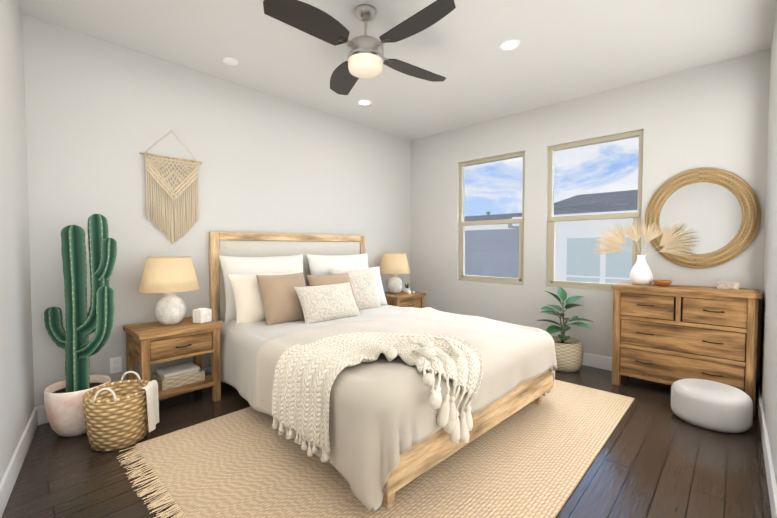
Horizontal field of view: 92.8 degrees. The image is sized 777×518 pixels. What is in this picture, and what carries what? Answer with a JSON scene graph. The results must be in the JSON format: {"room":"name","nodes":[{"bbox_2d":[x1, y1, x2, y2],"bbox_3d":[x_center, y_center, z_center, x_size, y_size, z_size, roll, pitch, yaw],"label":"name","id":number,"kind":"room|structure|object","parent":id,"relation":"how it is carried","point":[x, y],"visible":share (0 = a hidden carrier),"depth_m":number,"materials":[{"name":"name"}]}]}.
{"room":"bedroom","nodes":[
{"label":"bedroom","id":0,"kind":"room"},
{"bbox_2d":[0,0,33,480],"bbox_3d":[-1.317,-0.189,0.906,0.160,2.740,4.400,-1,2,-37],"label":"wall","id":1,"kind":"structure","parent":0,"point":[16,381],"depth_m":2.07,"materials":[{"name":"paint"}]},
{"bbox_2d":[0,407,37,517],"bbox_3d":[-1.186,1.117,0.920,0.016,0.130,4.000,-1,2,-37],"label":"baseboard","id":2,"kind":"structure","parent":1,"relation":"attached to","point":[10,476],"depth_m":1.95,"materials":[{"name":"white"}]},
{"bbox_2d":[22,14,410,406],"bbox_3d":[-1.293,-0.279,3.760,0.160,2.740,5.200,2,2,43],"label":"wall","id":3,"kind":"structure","parent":0,"point":[101,115],"depth_m":3.03,"materials":[{"name":"paint"}]},
{"bbox_2d":[110,356,121,373],"bbox_3d":[-2.084,0.811,2.829,0.011,0.118,0.075,2,2,43],"label":"electrical outlet","id":4,"kind":"object","parent":3,"relation":"attached to","point":[115,364],"visible":1,"depth_m":2.83,"materials":[{"name":"white plastic"}]},
{"bbox_2d":[36,367,210,424],"bbox_3d":[-1.036,1.021,3.947,0.016,0.130,3.965,2,2,43],"label":"baseboard","id":5,"kind":"structure","parent":3,"relation":"attached to","point":[42,418],"depth_m":2.53,"materials":[{"name":"white"}]},
{"bbox_2d":[140,130,201,243],"bbox_3d":[-1.789,-0.596,3.074,0.032,0.944,0.460,2,2,43],"label":"macrame hanging","id":6,"kind":"object","parent":3,"relation":"attached to","point":[192,180],"visible":0.94,"depth_m":3.06,"materials":[{"name":"beige fabric"}]},
{"bbox_2d":[1,365,771,517],"bbox_3d":[-0.066,1.181,2.513,5.200,0.100,6.400,2,2,43],"label":"floor","id":7,"kind":"structure","parent":0,"point":[657,457],"depth_m":2.02,"materials":[{"name":"brown wood"}]},
{"bbox_2d":[44,214,116,436],"bbox_3d":[-2.011,0.418,2.429,0.476,1.432,0.340,0,2,-1],"label":"potted cactus","id":8,"kind":"object","parent":7,"relation":"on","point":[63,403],"visible":0.98,"depth_m":2.40,"materials":[{"name":"plant"}]},
{"bbox_2d":[82,371,158,451],"bbox_3d":[-1.674,0.942,2.321,0.350,0.391,0.377,2,2,43],"label":"seagrass basket","id":9,"kind":"object","parent":7,"relation":"on","point":[121,414],"visible":1,"depth_m":2.21,"materials":[{"name":"beige wicker"}]},
{"bbox_2d":[123,317,222,401],"bbox_3d":[-1.665,0.812,2.874,0.470,0.615,0.560,2,2,43],"label":"nightstand","id":10,"kind":"object","parent":7,"relation":"on","point":[148,344],"visible":0.9,"depth_m":2.77,"materials":[{"name":"brown wood"}]},
{"bbox_2d":[138,257,199,324],"bbox_3d":[-1.694,0.244,2.869,0.415,0.518,0.415,2,2,43],"label":"table lamp","id":11,"kind":"object","parent":10,"relation":"on","point":[169,278],"visible":1,"depth_m":2.76,"materials":[{"name":"fabric"}]},
{"bbox_2d":[193,308,211,323],"bbox_3d":[-1.476,0.442,2.932,0.100,0.118,0.100,1,2,25],"label":"candle","id":12,"kind":"object","parent":10,"relation":"on","point":[202,315],"visible":0.98,"depth_m":2.90,"materials":[{"name":"wax"}]},
{"bbox_2d":[117,380,634,517],"bbox_3d":[0.174,1.124,2.551,2.096,0.012,3.014,2,2,43],"label":"jute rug","id":13,"kind":"object","parent":7,"relation":"on","point":[532,459],"visible":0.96,"depth_m":1.99,"materials":[{"name":"beige fabric"}]},
{"bbox_2d":[209,231,556,511],"bbox_3d":[-0.131,0.440,3.009,2.041,1.352,2.562,-2,3,-44],"label":"bed","id":14,"kind":"object","parent":7,"relation":"on","point":[328,353],"visible":1,"depth_m":2.28,"materials":[{"name":"white fabric"}]},
{"bbox_2d":[272,332,482,453],"bbox_3d":[-0.019,0.702,2.128,0.948,0.460,0.974,-2,3,-44],"label":"throw","id":15,"kind":"object","parent":14,"relation":"on","point":[346,393],"depth_m":1.83,"materials":[{"name":"white fabric"}]},
{"bbox_2d":[384,290,425,307],"bbox_3d":[0.130,0.752,4.788,0.470,0.615,0.560,2,2,43],"label":"nightstand","id":16,"kind":"object","parent":7,"relation":"on","point":[404,299],"visible":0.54,"depth_m":4.62,"materials":[{"name":"brown wood"}]},
{"bbox_2d":[380,253,409,293],"bbox_3d":[0.077,0.184,4.765,0.415,0.518,0.415,2,2,43],"label":"table lamp","id":17,"kind":"object","parent":16,"relation":"on","point":[394,265],"visible":1,"depth_m":4.63,"materials":[{"name":"fabric"}]},
{"bbox_2d":[404,283,410,292],"bbox_3d":[0.242,0.372,4.867,0.099,0.136,0.097,2,2,43],"label":"succulent","id":18,"kind":"object","parent":16,"relation":"on","point":[406,289],"visible":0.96,"depth_m":4.84,"materials":[{"name":"green plant"}]},
{"bbox_2d":[536,287,592,371],"bbox_3d":[1.725,0.695,3.682,0.572,0.798,0.488,2,2,43],"label":"plant","id":19,"kind":"object","parent":7,"relation":"on","point":[569,353],"visible":0.92,"depth_m":3.58,"materials":[{"name":"green plant"}]},
{"bbox_2d":[611,282,761,415],"bbox_3d":[2.434,0.673,3.089,0.930,0.880,0.432,2,2,43],"label":"dresser","id":20,"kind":"object","parent":7,"relation":"on","point":[670,334],"visible":0.9,"depth_m":2.92,"materials":[{"name":"brown wood"}]},
{"bbox_2d":[592,219,698,284],"bbox_3d":[2.234,-0.065,3.266,0.786,0.581,0.211,2,2,43],"label":"vase","id":21,"kind":"object","parent":20,"relation":"on","point":[641,273],"visible":1,"depth_m":3.24,"materials":[{"name":"white"}]},
{"bbox_2d":[653,280,671,285],"bbox_3d":[2.327,0.205,3.143,0.136,0.050,0.136,2,2,43],"label":"bowl","id":22,"kind":"object","parent":20,"relation":"on","point":[662,282],"visible":1,"depth_m":3.10,"materials":[{"name":"orange wood"}]},
{"bbox_2d":[717,282,738,289],"bbox_3d":[2.680,0.211,2.920,0.130,0.053,0.080,2,2,43],"label":"decorative box","id":23,"kind":"object","parent":20,"relation":"on","point":[729,285],"visible":1,"depth_m":2.90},
{"bbox_2d":[671,379,752,432],"bbox_3d":[2.239,1.005,2.578,0.430,0.248,0.430,2,2,43],"label":"knit pouf","id":24,"kind":"object","parent":7,"relation":"on","point":[714,405],"visible":1,"depth_m":2.44,"materials":[{"name":"white fabric"}]},
{"bbox_2d":[18,0,776,140],"bbox_3d":[-0.066,-1.657,2.424,5.200,0.100,6.400,2,2,43],"label":"ceiling","id":25,"kind":"structure","parent":0,"point":[565,50],"depth_m":2.80,"materials":[{"name":"paint"}]},
{"bbox_2d":[222,57,237,64],"bbox_3d":[-1.301,-1.621,3.038,0.120,0.012,0.120,2,2,43],"label":"smoke detector","id":26,"kind":"object","parent":25,"relation":"attached to","point":[228,61],"visible":0.98,"depth_m":3.02,"materials":[{"name":"white plastic"}]},
{"bbox_2d":[263,0,455,94],"bbox_3d":[-0.132,-1.405,2.377,1.339,0.400,1.390,2,2,43],"label":"fan","id":27,"kind":"object","parent":25,"relation":"hanging from","point":[365,56],"visible":0.98,"depth_m":2.25,"materials":[{"name":"black wood"}]},
{"bbox_2d":[357,99,371,105],"bbox_3d":[-0.252,-1.651,3.905,0.156,0.006,0.156,2,2,43],"label":"recessed light","id":28,"kind":"object","parent":25,"relation":"in","point":[364,102],"visible":1,"depth_m":3.90,"materials":[{"name":"white"}]},
{"bbox_2d":[499,39,520,50],"bbox_3d":[0.917,-1.616,2.798,0.156,0.006,0.156,2,2,43],"label":"recessed light","id":29,"kind":"object","parent":25,"relation":"in","point":[510,45],"visible":1,"depth_m":2.80,"materials":[{"name":"white"}]},
{"bbox_2d":[410,49,769,383],"bbox_3d":[1.683,-0.292,4.180,3.920,2.740,0.160,2,2,43],"label":"wall","id":30,"kind":"structure","parent":0,"point":[713,115],"depth_m":3.72,"materials":[{"name":"paint"}]},
{"bbox_2d":[459,151,524,284],"bbox_3d":[1.264,-0.474,4.554,0.890,1.530,0.080,2,2,43],"label":"window","id":31,"kind":"structure","parent":30,"relation":"in","point":[462,260],"depth_m":4.57,"materials":[{"name":"beige plastic"}]},
{"bbox_2d":[547,130,643,290],"bbox_3d":[2.084,-0.449,3.784,0.870,1.530,0.080,2,2,43],"label":"window","id":32,"kind":"structure","parent":30,"relation":"in","point":[551,254],"depth_m":3.81,"materials":[{"name":"beige plastic"}]},
{"bbox_2d":[582,353,756,399],"bbox_3d":[1.622,1.015,4.157,3.600,0.130,0.016,2,2,43],"label":"baseboard","id":33,"kind":"structure","parent":30,"relation":"attached to","point":[598,361],"depth_m":3.70,"materials":[{"name":"white"}]},
{"bbox_2d":[645,167,760,267],"bbox_3d":[2.631,-0.346,3.142,0.754,0.852,0.047,2,2,43],"label":"round mirror","id":34,"kind":"object","parent":30,"relation":"attached to","point":[718,210],"visible":0.88,"depth_m":3.11,"materials":[{"name":"wicker"}]},
{"bbox_2d":[760,13,776,483],"bbox_3d":[1.445,-0.197,1.185,0.160,2.740,5.200,2,2,43],"label":"wall","id":35,"kind":"structure","parent":0,"point":[768,373],"depth_m":2.32,"materials":[{"name":"paint"}]},
{"bbox_2d":[756,384,776,517],"bbox_3d":[1.849,1.089,1.783,0.016,0.130,3.165,2,2,43],"label":"baseboard","id":36,"kind":"structure","parent":35,"relation":"attached to","point":[771,479],"depth_m":1.95,"materials":[{"name":"white"}]},
{"label":"outside","id":37,"kind":"structure","parent":0,"visible":0},
{"bbox_2d":[464,190,637,283],"bbox_3d":[5.646,1.700,9.551,16.100,6.420,6.750,2,2,43],"label":"house","id":38,"kind":"structure","parent":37,"point":[498,244],"depth_m":7.64,"materials":[{"name":"white paint"}]}
]}

